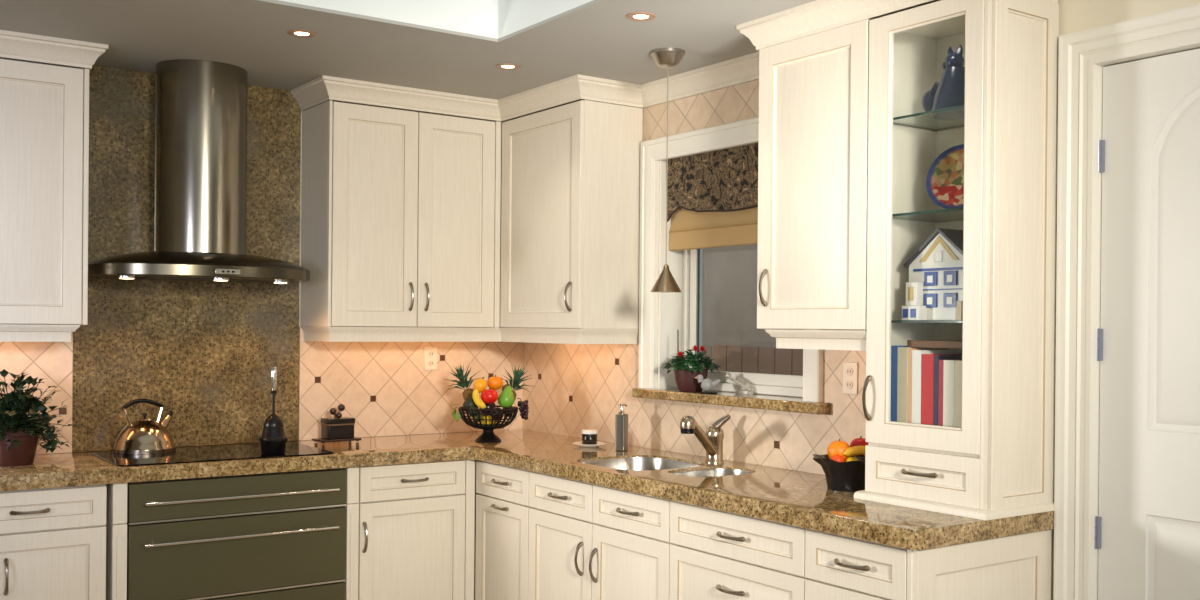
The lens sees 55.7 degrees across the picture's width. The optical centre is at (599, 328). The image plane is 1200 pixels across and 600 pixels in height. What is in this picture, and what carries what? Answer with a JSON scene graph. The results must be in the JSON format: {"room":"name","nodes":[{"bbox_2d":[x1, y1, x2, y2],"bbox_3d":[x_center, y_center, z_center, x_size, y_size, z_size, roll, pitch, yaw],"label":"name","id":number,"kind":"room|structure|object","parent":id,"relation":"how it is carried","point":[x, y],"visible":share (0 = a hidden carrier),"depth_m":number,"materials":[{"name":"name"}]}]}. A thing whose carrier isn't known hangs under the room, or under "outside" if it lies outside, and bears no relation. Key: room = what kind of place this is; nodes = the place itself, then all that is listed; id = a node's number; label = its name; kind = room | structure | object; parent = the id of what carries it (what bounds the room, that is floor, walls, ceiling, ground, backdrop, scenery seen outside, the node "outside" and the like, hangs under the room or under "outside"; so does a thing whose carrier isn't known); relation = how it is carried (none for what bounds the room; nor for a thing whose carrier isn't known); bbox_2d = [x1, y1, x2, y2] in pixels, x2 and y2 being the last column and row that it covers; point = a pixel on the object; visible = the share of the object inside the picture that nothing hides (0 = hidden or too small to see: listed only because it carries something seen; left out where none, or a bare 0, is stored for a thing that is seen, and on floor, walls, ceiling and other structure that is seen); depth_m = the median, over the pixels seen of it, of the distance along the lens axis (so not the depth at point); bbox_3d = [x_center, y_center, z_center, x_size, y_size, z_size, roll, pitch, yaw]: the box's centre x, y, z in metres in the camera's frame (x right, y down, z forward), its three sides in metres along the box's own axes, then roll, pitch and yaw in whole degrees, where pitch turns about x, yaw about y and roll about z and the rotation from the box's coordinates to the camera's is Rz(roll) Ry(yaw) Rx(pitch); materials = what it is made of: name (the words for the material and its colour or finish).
{"room":"kitchen","nodes":[
{"label":"kitchen","id":0,"kind":"room"},
{"bbox_2d":[0,57,512,599],"bbox_3d":[-2.507,0.120,4.702,5.450,2.620,0.238,0,0,-35],"label":"wall","id":1,"kind":"structure","parent":0,"point":[0,57],"depth_m":5.52,"materials":[{"name":"beige paint"}]},
{"bbox_2d":[0,324,72,453],"bbox_3d":[-2.435,0.249,4.599,0.552,0.534,0.015,0,0,-35],"label":"tile backsplash","id":2,"kind":"structure","parent":1,"relation":"attached to","point":[51,361],"depth_m":4.70,"materials":[{"name":"beige tile"}]},
{"bbox_2d":[0,30,107,341],"bbox_3d":[-2.310,-0.532,4.427,0.649,1.163,0.406,0,0,-35],"label":"upper cabinet","id":3,"kind":"object","parent":1,"relation":"attached to","point":[44,108],"visible":1,"depth_m":4.37,"materials":[{"name":"beige paint"}]},
{"bbox_2d":[72,65,300,451],"bbox_3d":[-1.806,-0.295,5.040,0.975,1.630,0.009,0,0,-35],"label":"backsplash","id":4,"kind":"structure","parent":1,"relation":"attached to","point":[205,351],"depth_m":5.00,"materials":[{"name":"brown stone"}]},
{"bbox_2d":[88,59,309,283],"bbox_3d":[-1.668,-0.653,4.811,0.894,0.912,0.506,0,0,-35],"label":"range hood","id":5,"kind":"object","parent":1,"relation":"attached to","point":[200,216],"visible":1,"depth_m":4.70,"materials":[{"name":"silver metal"}]},
{"bbox_2d":[291,75,500,341],"bbox_3d":[-0.933,-0.522,5.399,0.967,1.164,0.397,0,0,-35],"label":"upper cabinet","id":6,"kind":"object","parent":1,"relation":"attached to","point":[401,209],"visible":1,"depth_m":5.25,"materials":[{"name":"beige paint"}]},
{"bbox_2d":[298,326,522,440],"bbox_3d":[-0.909,0.260,5.670,1.218,0.534,0.015,0,0,-35],"label":"tile backsplash","id":7,"kind":"structure","parent":1,"relation":"attached to","point":[387,389],"depth_m":5.59,"materials":[{"name":"beige tile"}]},
{"bbox_2d":[424,347,436,369],"bbox_3d":[-0.848,0.150,5.701,0.072,0.116,0.010,0,0,-35],"label":"wall outlet","id":8,"kind":"object","parent":7,"relation":"attached to","point":[430,353],"visible":1,"depth_m":5.70,"materials":[{"name":"beige plastic"}]},
{"bbox_2d":[0,0,939,118],"bbox_3d":[-0.425,-1.099,1.748,5.450,0.012,7.450,0,0,-35],"label":"ceiling","id":9,"kind":"structure","parent":0,"point":[595,38],"depth_m":4.33,"materials":[{"name":"grey paint"}]},
{"bbox_2d":[287,30,315,37],"bbox_3d":[-1.113,-1.100,4.242,0.104,0.006,0.104,0,0,-35],"label":"recessed light","id":10,"kind":"object","parent":9,"relation":"in","point":[296,33],"visible":1,"depth_m":4.24,"materials":[{"name":"brown metal"}]},
{"bbox_2d":[279,0,592,38],"bbox_3d":[-0.633,-1.433,2.568,2.549,0.650,2.736,0,0,-35],"label":"skylight","id":11,"kind":"object","parent":9,"relation":"attached to","point":[497,19],"depth_m":4.19,"materials":[{"name":"white paint"}]},
{"bbox_2d":[495,63,519,69],"bbox_3d":[-0.385,-1.095,4.752,0.104,0.006,0.104,0,0,-35],"label":"recessed light","id":12,"kind":"object","parent":9,"relation":"in","point":[504,66],"visible":1,"depth_m":4.75,"materials":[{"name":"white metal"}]},
{"bbox_2d":[626,12,655,20],"bbox_3d":[0.143,-1.089,3.971,0.104,0.006,0.104,0,0,-35],"label":"recessed light","id":13,"kind":"object","parent":9,"relation":"in","point":[636,16],"visible":1,"depth_m":3.97,"materials":[{"name":"brown metal"}]},
{"bbox_2d":[650,48,684,292],"bbox_3d":[0.264,-0.618,4.482,0.136,0.948,0.136,0,0,-35],"label":"pendant lamp","id":14,"kind":"object","parent":9,"relation":"hanging from","point":[666,58],"visible":1,"depth_m":4.45,"materials":[{"name":"silver metal"}]},
{"bbox_2d":[582,434,596,444],"bbox_3d":[-0.048,0.501,5.154,0.070,0.052,0.070,0,0,-35],"label":"label","id":15,"kind":"object","parent":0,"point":[587,439],"depth_m":5.12,"materials":[{"name":"black paper"}]},
{"bbox_2d":[603,0,1199,599],"bbox_3d":[1.697,0.160,3.248,0.238,2.620,7.450,0,0,-35],"label":"wall","id":16,"kind":"structure","parent":0,"point":[1074,15],"depth_m":3.37,"materials":[{"name":"beige paint"}]},
{"bbox_2d":[497,74,642,343],"bbox_3d":[-0.163,-0.515,5.331,0.397,1.164,0.782,0,0,-35],"label":"upper cabinet","id":17,"kind":"object","parent":16,"relation":"attached to","point":[570,184],"visible":1,"depth_m":5.12,"materials":[{"name":"beige paint"}]},
{"bbox_2d":[523,328,865,474],"bbox_3d":[0.360,0.273,4.931,0.015,0.534,2.660,0,0,-35],"label":"tile backsplash","id":18,"kind":"structure","parent":16,"relation":"attached to","point":[577,387],"depth_m":5.06,"materials":[{"name":"beige tile"}]},
{"bbox_2d":[842,362,857,394],"bbox_3d":[0.909,0.180,4.134,0.010,0.116,0.072,0,0,-35],"label":"wall outlet","id":19,"kind":"object","parent":18,"relation":"attached to","point":[850,369],"visible":1,"depth_m":4.13,"materials":[{"name":"beige plastic"}]},
{"bbox_2d":[845,381,852,388],"bbox_3d":[0.906,0.204,4.132,0.003,0.030,0.034,0,0,-35],"label":"socket","id":20,"kind":"object","parent":19,"relation":"attached to","point":[848,384],"depth_m":4.13,"materials":[{"name":"beige plastic"}]},
{"bbox_2d":[846,367,852,375],"bbox_3d":[0.907,0.156,4.132,0.003,0.030,0.034,0,0,-35],"label":"socket","id":21,"kind":"object","parent":19,"relation":"attached to","point":[849,370],"depth_m":4.13,"materials":[{"name":"beige plastic"}]},
{"bbox_2d":[641,52,758,107],"bbox_3d":[0.494,-1.045,4.697,0.056,0.090,1.115,0,0,-35],"label":"trim","id":22,"kind":"structure","parent":16,"relation":"attached to","point":[742,69],"depth_m":4.78,"materials":[{"name":"beige paint"}]},
{"bbox_2d":[643,79,758,140],"bbox_3d":[0.521,-0.920,4.717,0.012,0.156,1.113,0,0,-35],"label":"tile backsplash","id":23,"kind":"structure","parent":16,"relation":"attached to","point":[739,102],"depth_m":4.82,"materials":[{"name":"beige tile"}]},
{"bbox_2d":[638,117,822,401],"bbox_3d":[0.597,-0.283,4.760,0.246,1.118,1.115,0,0,-35],"label":"window","id":24,"kind":"structure","parent":16,"relation":"in","point":[682,311],"depth_m":5.09,"materials":[{"name":"white paint"}]},
{"bbox_2d":[666,143,757,250],"bbox_3d":[0.574,-0.550,4.729,0.046,0.408,0.912,0,0,-35],"label":"roman shade","id":25,"kind":"object","parent":24,"relation":"attached to","point":[712,197],"visible":0.6,"depth_m":4.83,"materials":[{"name":"fabric"}]},
{"bbox_2d":[632,388,830,414],"bbox_3d":[0.551,0.294,4.719,0.189,0.042,1.154,0,0,-35],"label":"window sill","id":26,"kind":"structure","parent":16,"relation":"attached to","point":[755,401],"depth_m":4.58,"materials":[{"name":"stone"}]},
{"bbox_2d":[659,330,720,391],"bbox_3d":[0.393,0.138,4.927,0.275,0.265,0.277,0,0,-35],"label":"flower pot","id":27,"kind":"object","parent":26,"relation":"on","point":[685,379],"visible":1,"depth_m":4.87,"materials":[{"name":"red"}]},
{"bbox_2d":[695,374,720,393],"bbox_3d":[0.451,0.232,4.786,0.091,0.078,0.091,0,0,-28],"label":"bird ornament","id":28,"kind":"object","parent":26,"relation":"on","point":[707,384],"visible":1,"depth_m":4.77,"materials":[{"name":"white ceramic"}]},
{"bbox_2d":[736,0,871,350],"bbox_3d":[0.805,-0.508,3.961,0.386,1.157,0.567,0,0,-35],"label":"upper cabinet","id":29,"kind":"object","parent":16,"relation":"attached to","point":[814,55],"visible":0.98,"depth_m":3.85,"materials":[{"name":"beige paint"}]},
{"bbox_2d":[1053,4,1199,599],"bbox_3d":[1.789,0.295,3.087,0.267,2.352,1.052,0,0,-35],"label":"door","id":30,"kind":"structure","parent":16,"relation":"in","point":[1127,481],"depth_m":3.31,"materials":[{"name":"white paint"}]},
{"bbox_3d":[-0.407,1.504,1.782,5.550,0.100,7.450,0,0,-35],"label":"floor","id":31,"kind":"structure","parent":0,"visible":0},
{"bbox_2d":[0,484,106,599],"bbox_3d":[-2.235,1.006,4.341,0.530,0.856,0.666,0,0,-35],"label":"base cabinet","id":32,"kind":"object","parent":31,"relation":"on","point":[53,540],"visible":0.94,"depth_m":4.15,"materials":[{"name":"beige paint"}]},
{"bbox_2d":[105,483,126,599],"bbox_3d":[-1.879,1.008,4.377,0.052,0.856,0.254,0,0,-35],"label":"column","id":33,"kind":"structure","parent":31,"relation":"on","point":[116,503],"depth_m":4.28,"materials":[{"name":"beige paint"}]},
{"bbox_2d":[126,468,345,599],"bbox_3d":[-1.585,1.010,4.768,0.872,0.856,0.651,0,0,-35],"label":"drawer unit","id":34,"kind":"object","parent":31,"relation":"on","point":[280,535],"visible":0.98,"depth_m":4.53,"materials":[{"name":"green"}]},
{"bbox_2d":[344,467,358,599],"bbox_3d":[-1.118,1.014,4.911,0.053,0.856,0.254,0,0,-35],"label":"column","id":35,"kind":"structure","parent":31,"relation":"on","point":[352,474],"depth_m":4.81,"materials":[{"name":"beige paint"}]},
{"bbox_2d":[358,460,474,599],"bbox_3d":[-0.966,1.015,5.231,0.557,0.856,0.666,0,0,-35],"label":"base cabinet","id":36,"kind":"object","parent":31,"relation":"on","point":[417,520],"visible":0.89,"depth_m":4.99,"materials":[{"name":"beige paint"}]},
{"bbox_2d":[475,461,532,599],"bbox_3d":[-0.190,1.022,5.130,0.666,0.856,0.453,0,0,-35],"label":"base cabinet","id":37,"kind":"object","parent":31,"relation":"on","point":[502,500],"visible":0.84,"depth_m":4.96,"materials":[{"name":"beige paint"}]},
{"bbox_2d":[528,472,672,599],"bbox_3d":[0.212,1.026,4.556,0.666,0.856,0.945,0,0,-35],"label":"base cabinet","id":38,"kind":"object","parent":31,"relation":"on","point":[588,541],"visible":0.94,"depth_m":4.37,"materials":[{"name":"beige paint"}]},
{"bbox_2d":[669,501,808,599],"bbox_3d":[0.673,1.031,3.900,0.666,0.856,0.656,0,0,-35],"label":"base cabinet","id":39,"kind":"object","parent":31,"relation":"on","point":[715,554],"visible":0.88,"depth_m":3.73,"materials":[{"name":"beige paint"}]},
{"bbox_2d":[805,529,1051,599],"bbox_3d":[0.986,1.035,3.455,0.666,0.856,0.428,0,0,-35],"label":"base cabinet","id":40,"kind":"object","parent":31,"relation":"on","point":[837,567],"visible":0.74,"depth_m":3.30,"materials":[{"name":"beige paint"}]},
{"bbox_2d":[0,429,1053,549],"bbox_3d":[-0.634,0.561,3.954,2.762,0.056,3.144,0,0,-35],"label":"countertop","id":41,"kind":"structure","parent":40,"relation":"on","point":[802,499],"depth_m":4.21,"materials":[{"name":"stone"}]},
{"bbox_2d":[0,427,39,465],"bbox_3d":[-2.240,0.447,4.341,0.198,0.142,0.198,0,0,-35],"label":"pot","id":42,"kind":"object","parent":41,"relation":"on","point":[24,454],"depth_m":4.28,"materials":[{"name":"red ceramic"}]},
{"bbox_2d":[0,369,79,465],"bbox_3d":[-2.216,0.336,4.351,0.407,0.365,0.434,0,0,-35],"label":"potted plant","id":43,"kind":"object","parent":41,"relation":"on","point":[20,431],"visible":1,"depth_m":4.30,"materials":[{"name":"green plant"}]},
{"bbox_2d":[91,442,333,466],"bbox_3d":[-1.612,0.519,4.746,0.860,0.006,0.524,0,0,-35],"label":"cooktop","id":44,"kind":"object","parent":41,"relation":"in","point":[239,451],"visible":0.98,"depth_m":4.65,"materials":[{"name":"black glass"}]},
{"bbox_2d":[112,399,175,453],"bbox_3d":[-1.907,0.403,4.764,0.247,0.221,0.250,1,0,41],"label":"kettle","id":45,"kind":"object","parent":44,"relation":"on","point":[144,435],"visible":1,"depth_m":4.69,"materials":[{"name":"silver metal"}]},
{"bbox_2d":[258,427,287,453],"bbox_3d":[-1.362,0.464,4.738,0.112,0.108,0.112,0,0,-35],"label":"utensil crock","id":46,"kind":"object","parent":44,"relation":"on","point":[272,440],"visible":0.94,"depth_m":4.70,"materials":[{"name":"black ceramic"}]},
{"bbox_2d":[263,366,283,427],"bbox_3d":[-1.360,0.282,4.737,0.082,0.255,0.082,0,0,-35],"label":"tool","id":47,"kind":"object","parent":46,"relation":"on","point":[273,420],"visible":1,"depth_m":4.72,"materials":[{"name":"black plastic"}]},
{"bbox_2d":[312,437,360,442],"bbox_3d":[-1.226,0.518,5.292,0.200,0.014,0.110,0,0,-38],"label":"tray","id":48,"kind":"object","parent":41,"relation":"on","point":[322,440],"visible":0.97,"depth_m":5.24,"materials":[{"name":"black wood"}]},
{"bbox_2d":[321,404,354,439],"bbox_3d":[-1.221,0.431,5.295,0.134,0.159,0.090,0,0,-38],"label":"box","id":49,"kind":"object","parent":48,"relation":"on","point":[337,427],"visible":1,"depth_m":5.26,"materials":[{"name":"black paint"}]},
{"bbox_2d":[458,405,518,442],"bbox_3d":[-0.526,0.450,5.351,0.283,0.160,0.283,0,0,-35],"label":"pedestal bowl","id":50,"kind":"object","parent":41,"relation":"on","point":[488,436],"visible":0.91,"depth_m":5.28,"materials":[{"name":"black metal"}]},
{"bbox_2d":[451,404,460,421],"bbox_3d":[-0.673,0.394,5.289,0.050,0.084,0.031,1,0,22],"label":"vine leaf","id":51,"kind":"object","parent":50,"relation":"on","point":[456,415],"visible":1,"depth_m":5.29,"materials":[{"name":"green plant"}]},
{"bbox_2d":[445,364,481,400],"bbox_3d":[-0.656,0.265,5.415,0.186,0.206,0.203,1,0,13],"label":"pineapple","id":52,"kind":"object","parent":50,"relation":"on","point":[467,393],"visible":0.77,"depth_m":5.39,"materials":[{"name":"brown food"}]},
{"bbox_2d":[463,398,476,411],"bbox_3d":[-0.608,0.356,5.313,0.066,0.072,0.064,0,0,-27],"label":"avocado","id":53,"kind":"object","parent":50,"relation":"on","point":[469,402],"visible":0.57,"depth_m":5.29,"materials":[{"name":"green food"}]},
{"bbox_2d":[468,404,477,416],"bbox_3d":[-0.586,0.379,5.257,0.044,0.058,0.044,0,0,-35],"label":"avocado","id":54,"kind":"object","parent":50,"relation":"on","point":[472,407],"visible":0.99,"depth_m":5.24,"materials":[{"name":"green food"}]},
{"bbox_2d":[474,412,482,420],"bbox_3d":[-0.569,0.403,5.281,0.048,0.055,0.048,0,0,-35],"label":"lime","id":55,"kind":"object","parent":50,"relation":"on","point":[481,415],"visible":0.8,"depth_m":5.26,"materials":[{"name":"green food"}]},
{"bbox_2d":[472,389,488,408],"bbox_3d":[-0.552,0.325,5.258,0.077,0.092,0.034,0,0,-5],"label":"banana","id":56,"kind":"object","parent":50,"relation":"on","point":[476,398],"visible":1,"depth_m":5.25,"materials":[{"name":"yellow food"}]},
{"bbox_2d":[479,403,495,415],"bbox_3d":[-0.532,0.372,5.387,0.080,0.081,0.080,0,0,-35],"label":"plum","id":57,"kind":"object","parent":50,"relation":"on","point":[490,406],"visible":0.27,"depth_m":5.36,"materials":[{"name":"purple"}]},
{"bbox_2d":[481,414,493,423],"bbox_3d":[-0.526,0.429,5.311,0.067,0.062,0.056,0,0,-35],"label":"lemon","id":58,"kind":"object","parent":50,"relation":"on","point":[488,417],"visible":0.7,"depth_m":5.29,"materials":[{"name":"yellow food"}]},
{"bbox_2d":[481,388,497,403],"bbox_3d":[-0.514,0.312,5.286,0.082,0.075,0.082,0,0,-35],"label":"tomato","id":59,"kind":"object","parent":50,"relation":"on","point":[489,396],"visible":1,"depth_m":5.26,"materials":[{"name":"red food"}]},
{"bbox_2d":[473,377,486,392],"bbox_3d":[-0.561,0.262,5.317,0.062,0.074,0.062,1,0,18],"label":"orange","id":60,"kind":"object","parent":59,"relation":"on","point":[480,384],"visible":0.85,"depth_m":5.30,"materials":[{"name":"orange food"}]},
{"bbox_2d":[487,375,502,389],"bbox_3d":[-0.494,0.254,5.354,0.078,0.072,0.066,0,0,-35],"label":"orange","id":61,"kind":"object","parent":59,"relation":"on","point":[495,383],"visible":0.95,"depth_m":5.33,"materials":[{"name":"orange food"}]},
{"bbox_2d":[490,406,503,418],"bbox_3d":[-0.479,0.394,5.293,0.062,0.068,0.062,0,0,-35],"label":"plum","id":62,"kind":"object","parent":50,"relation":"on","point":[495,415],"visible":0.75,"depth_m":5.27,"materials":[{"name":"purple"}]},
{"bbox_2d":[498,384,513,407],"bbox_3d":[-0.440,0.316,5.314,0.076,0.111,0.075,1,0,6],"label":"pear","id":63,"kind":"object","parent":50,"relation":"on","point":[506,397],"visible":1,"depth_m":5.29,"materials":[{"name":"green food"}]},
{"bbox_2d":[502,406,513,415],"bbox_3d":[-0.434,0.382,5.360,0.056,0.062,0.056,0,0,-35],"label":"plum","id":64,"kind":"object","parent":50,"relation":"on","point":[511,407],"visible":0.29,"depth_m":5.34,"materials":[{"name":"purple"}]},
{"bbox_2d":[501,364,533,400],"bbox_3d":[-0.396,0.270,5.410,0.190,0.205,0.203,0,0,-26],"label":"pineapple","id":65,"kind":"object","parent":50,"relation":"on","point":[516,380],"visible":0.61,"depth_m":5.40,"materials":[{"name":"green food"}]},
{"bbox_2d":[517,398,528,419],"bbox_3d":[-0.361,0.376,5.330,0.058,0.105,0.053,0,0,-35],"label":"grape bunch","id":66,"kind":"object","parent":50,"relation":"on","point":[523,408],"visible":1,"depth_m":5.32,"materials":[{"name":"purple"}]},
{"bbox_2d":[572,442,606,447],"bbox_3d":[-0.048,0.527,5.154,0.156,0.016,0.156,0,0,-35],"label":"saucer","id":67,"kind":"object","parent":41,"relation":"on","point":[580,444],"visible":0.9,"depth_m":5.11,"materials":[{"name":"white ceramic"}]},
{"bbox_2d":[582,429,597,444],"bbox_3d":[-0.048,0.492,5.154,0.073,0.070,0.073,0,0,-35],"label":"jar","id":68,"kind":"object","parent":67,"relation":"on","point":[589,436],"visible":0.93,"depth_m":5.12,"materials":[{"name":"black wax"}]},
{"bbox_2d":[615,403,627,450],"bbox_3d":[0.101,0.433,5.004,0.054,0.208,0.060,1,0,19],"label":"soap dispenser","id":69,"kind":"object","parent":41,"relation":"on","point":[621,419],"visible":1,"depth_m":4.98,"materials":[{"name":"grey metal"}]},
{"bbox_2d":[580,457,753,476],"bbox_3d":[0.243,0.674,4.478,0.440,0.252,0.723,0,0,-35],"label":"sink","id":70,"kind":"object","parent":41,"relation":"in","point":[625,463],"visible":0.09,"depth_m":4.76,"materials":[{"name":"silver metal"}]},
{"bbox_2d":[580,457,702,469],"bbox_3d":[0.161,0.673,4.580,0.422,0.252,0.461,0,0,-35],"label":"basin","id":71,"kind":"object","parent":70,"relation":"in","point":[625,463],"depth_m":4.80,"materials":[{"name":"silver metal"}]},
{"bbox_2d":[671,469,753,476],"bbox_3d":[0.424,0.650,4.307,0.342,0.202,0.235,0,0,-35],"label":"basin","id":72,"kind":"object","parent":70,"relation":"in","point":[704,472],"depth_m":4.44,"materials":[{"name":"silver metal"}]},
{"bbox_2d":[680,414,730,463],"bbox_3d":[0.397,0.436,4.464,0.100,0.210,0.362,1,0,32],"label":"faucet","id":73,"kind":"object","parent":41,"relation":"on","point":[712,440],"visible":1,"depth_m":4.55,"materials":[{"name":"silver metal"}]},
{"bbox_2d":[813,454,864,491],"bbox_3d":[0.847,0.490,3.871,0.250,0.111,0.250,0,0,-35],"label":"fruit basket","id":74,"kind":"object","parent":41,"relation":"on","point":[849,476],"visible":0.62,"depth_m":3.80,"materials":[{"name":"black ceramic"}]},
{"bbox_2d":[831,454,844,461],"bbox_3d":[0.798,0.439,3.816,0.046,0.048,0.046,0,0,-35],"label":"tangerine","id":75,"kind":"object","parent":74,"relation":"on","point":[838,458],"visible":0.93,"depth_m":3.80,"materials":[{"name":"orange food"}]},
{"bbox_2d":[827,438,849,461],"bbox_3d":[0.811,0.413,3.852,0.080,0.082,0.080,0,0,-35],"label":"orange","id":76,"kind":"object","parent":74,"relation":"on","point":[835,447],"visible":0.7,"depth_m":3.83,"materials":[{"name":"orange food"}]},
{"bbox_2d":[845,456,858,461],"bbox_3d":[0.846,0.446,3.811,0.050,0.049,0.042,0,0,-35],"label":"lemon","id":77,"kind":"object","parent":74,"relation":"on","point":[852,458],"visible":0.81,"depth_m":3.80,"materials":[{"name":"yellow food"}]},
{"bbox_2d":[843,446,864,455],"bbox_3d":[0.886,0.412,3.803,0.143,0.042,0.033,0,0,1],"label":"banana","id":78,"kind":"object","parent":74,"relation":"on","point":[855,450],"visible":0.44,"depth_m":3.79,"materials":[{"name":"yellow food"}]},
{"bbox_2d":[850,436,867,456],"bbox_3d":[0.892,0.403,3.890,0.072,0.072,0.072,0,0,-35],"label":"apple","id":79,"kind":"object","parent":74,"relation":"on","point":[860,441],"visible":0.56,"depth_m":3.87,"materials":[{"name":"red food"}]},
{"bbox_2d":[854,0,1058,520],"bbox_3d":[1.107,-0.267,3.530,0.386,1.632,0.532,0,0,-35],"label":"cupboard","id":80,"kind":"object","parent":41,"relation":"on","point":[1000,462],"visible":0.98,"depth_m":3.42,"materials":[{"name":"beige paint"}]},
{"bbox_2d":[890,346,906,421],"bbox_3d":[1.014,0.186,3.687,0.190,0.262,0.033,0,0,-35],"label":"book","id":81,"kind":"object","parent":80,"relation":"on","point":[894,349],"visible":0.19,"depth_m":3.63,"materials":[{"name":"blue paper"}]},
{"bbox_2d":[897,347,921,422],"bbox_3d":[1.036,0.189,3.656,0.190,0.258,0.041,0,0,-35],"label":"book","id":82,"kind":"object","parent":80,"relation":"on","point":[902,372],"visible":0.35,"depth_m":3.60,"materials":[{"name":"beige paper"}]},
{"bbox_2d":[891,320,961,323],"bbox_3d":[1.130,-0.021,3.569,0.272,0.008,0.415,0,0,-35],"label":"glass shelf","id":83,"kind":"object","parent":80,"relation":"attached to","point":[892,321],"depth_m":3.55,"materials":[{"name":"teal"}]},
{"bbox_2d":[892,207,963,222],"bbox_3d":[1.133,-0.359,3.568,0.272,0.008,0.415,0,0,-35],"label":"glass shelf","id":84,"kind":"object","parent":80,"relation":"attached to","point":[952,215],"depth_m":3.63,"materials":[{"name":"teal"}]},
{"bbox_2d":[908,348,948,422],"bbox_3d":[1.049,0.190,3.630,0.180,0.256,0.015,0,0,-35],"label":"book","id":85,"kind":"object","parent":80,"relation":"on","point":[909,349],"visible":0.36,"depth_m":3.58,"materials":[{"name":"brown paper"}]},
{"bbox_2d":[907,340,961,347],"bbox_3d":[1.104,0.049,3.561,0.171,0.022,0.216,0,0,-35],"label":"book","id":86,"kind":"object","parent":85,"relation":"on","point":[910,343],"visible":0.49,"depth_m":3.52,"materials":[{"name":"brown leather"}]},
{"bbox_2d":[893,105,963,130],"bbox_3d":[1.136,-0.666,3.568,0.272,0.008,0.415,0,0,-35],"label":"glass shelf","id":87,"kind":"object","parent":80,"relation":"attached to","point":[902,123],"depth_m":3.74,"materials":[{"name":"teal"}]},
{"bbox_2d":[902,228,962,319],"bbox_3d":[1.092,-0.169,3.562,0.170,0.287,0.264,0,0,-35],"label":"house ornament","id":88,"kind":"object","parent":80,"relation":"on","point":[934,288],"visible":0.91,"depth_m":3.54,"materials":[{"name":"white ceramic"}]},
{"bbox_2d":[912,350,959,423],"bbox_3d":[1.068,0.193,3.611,0.190,0.250,0.035,0,0,-35],"label":"book","id":89,"kind":"object","parent":80,"relation":"on","point":[916,354],"visible":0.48,"depth_m":3.56,"materials":[{"name":"white paper"}]},
{"bbox_2d":[938,360,943,425],"bbox_3d":[1.117,0.207,3.532,0.180,0.222,0.017,0,0,-35],"label":"book","id":90,"kind":"object","parent":80,"relation":"on","point":[941,362],"visible":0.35,"depth_m":3.48,"materials":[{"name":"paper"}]},
{"bbox_2d":[921,354,961,424],"bbox_3d":[1.092,0.199,3.577,0.190,0.238,0.047,0,0,-35],"label":"book","id":91,"kind":"object","parent":80,"relation":"on","point":[927,360],"visible":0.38,"depth_m":3.52,"materials":[{"name":"red paper"}]},
{"bbox_2d":[922,45,964,119],"bbox_3d":[1.118,-0.783,3.603,0.143,0.224,0.176,0,0,-14],"label":"figurine","id":92,"kind":"object","parent":80,"relation":"on","point":[950,91],"visible":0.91,"depth_m":3.56,"materials":[{"name":"blue ceramic"}]},
{"bbox_2d":[926,144,963,208],"bbox_3d":[1.126,-0.475,3.559,0.216,0.211,0.061,1,0,41],"label":"plate","id":93,"kind":"object","parent":80,"relation":"on","point":[945,176],"visible":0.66,"depth_m":3.59,"materials":[{"name":"multicoloured ceramic"}]},
{"bbox_2d":[933,355,961,425],"bbox_3d":[1.107,0.200,3.547,0.180,0.236,0.017,0,0,-35],"label":"book","id":94,"kind":"object","parent":80,"relation":"on","point":[937,358],"visible":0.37,"depth_m":3.50,"materials":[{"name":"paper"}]},
{"bbox_2d":[943,360,953,426],"bbox_3d":[1.138,0.208,3.511,0.190,0.222,0.039,0,0,-35],"label":"book","id":95,"kind":"object","parent":80,"relation":"on","point":[948,368],"visible":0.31,"depth_m":3.46,"materials":[{"name":"beige paper"}]},
{"bbox_2d":[954,360,961,427],"bbox_3d":[1.159,0.208,3.481,0.190,0.222,0.033,0,0,-35],"label":"book","id":96,"kind":"object","parent":80,"relation":"on","point":[957,363],"visible":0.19,"depth_m":3.43,"materials":[{"name":"beige paper"}]},
{"label":"outside","id":97,"kind":"structure","parent":0,"visible":0},
{"bbox_2d":[702,345,802,397],"bbox_3d":[0.998,1.000,10.064,0.060,1.700,8.000,0,0,-35],"label":"fence","id":98,"kind":"object","parent":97,"point":[765,360],"visible":0.04,"depth_m":9.55,"materials":[{"name":"brown wood"}]},
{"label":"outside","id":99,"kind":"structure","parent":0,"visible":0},
{"bbox_2d":[703,244,802,346],"bbox_3d":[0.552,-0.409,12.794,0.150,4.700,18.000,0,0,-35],"label":"window pane","id":100,"kind":"structure","parent":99,"point":[730,272],"depth_m":11.54,"materials":[{"name":"glass"}]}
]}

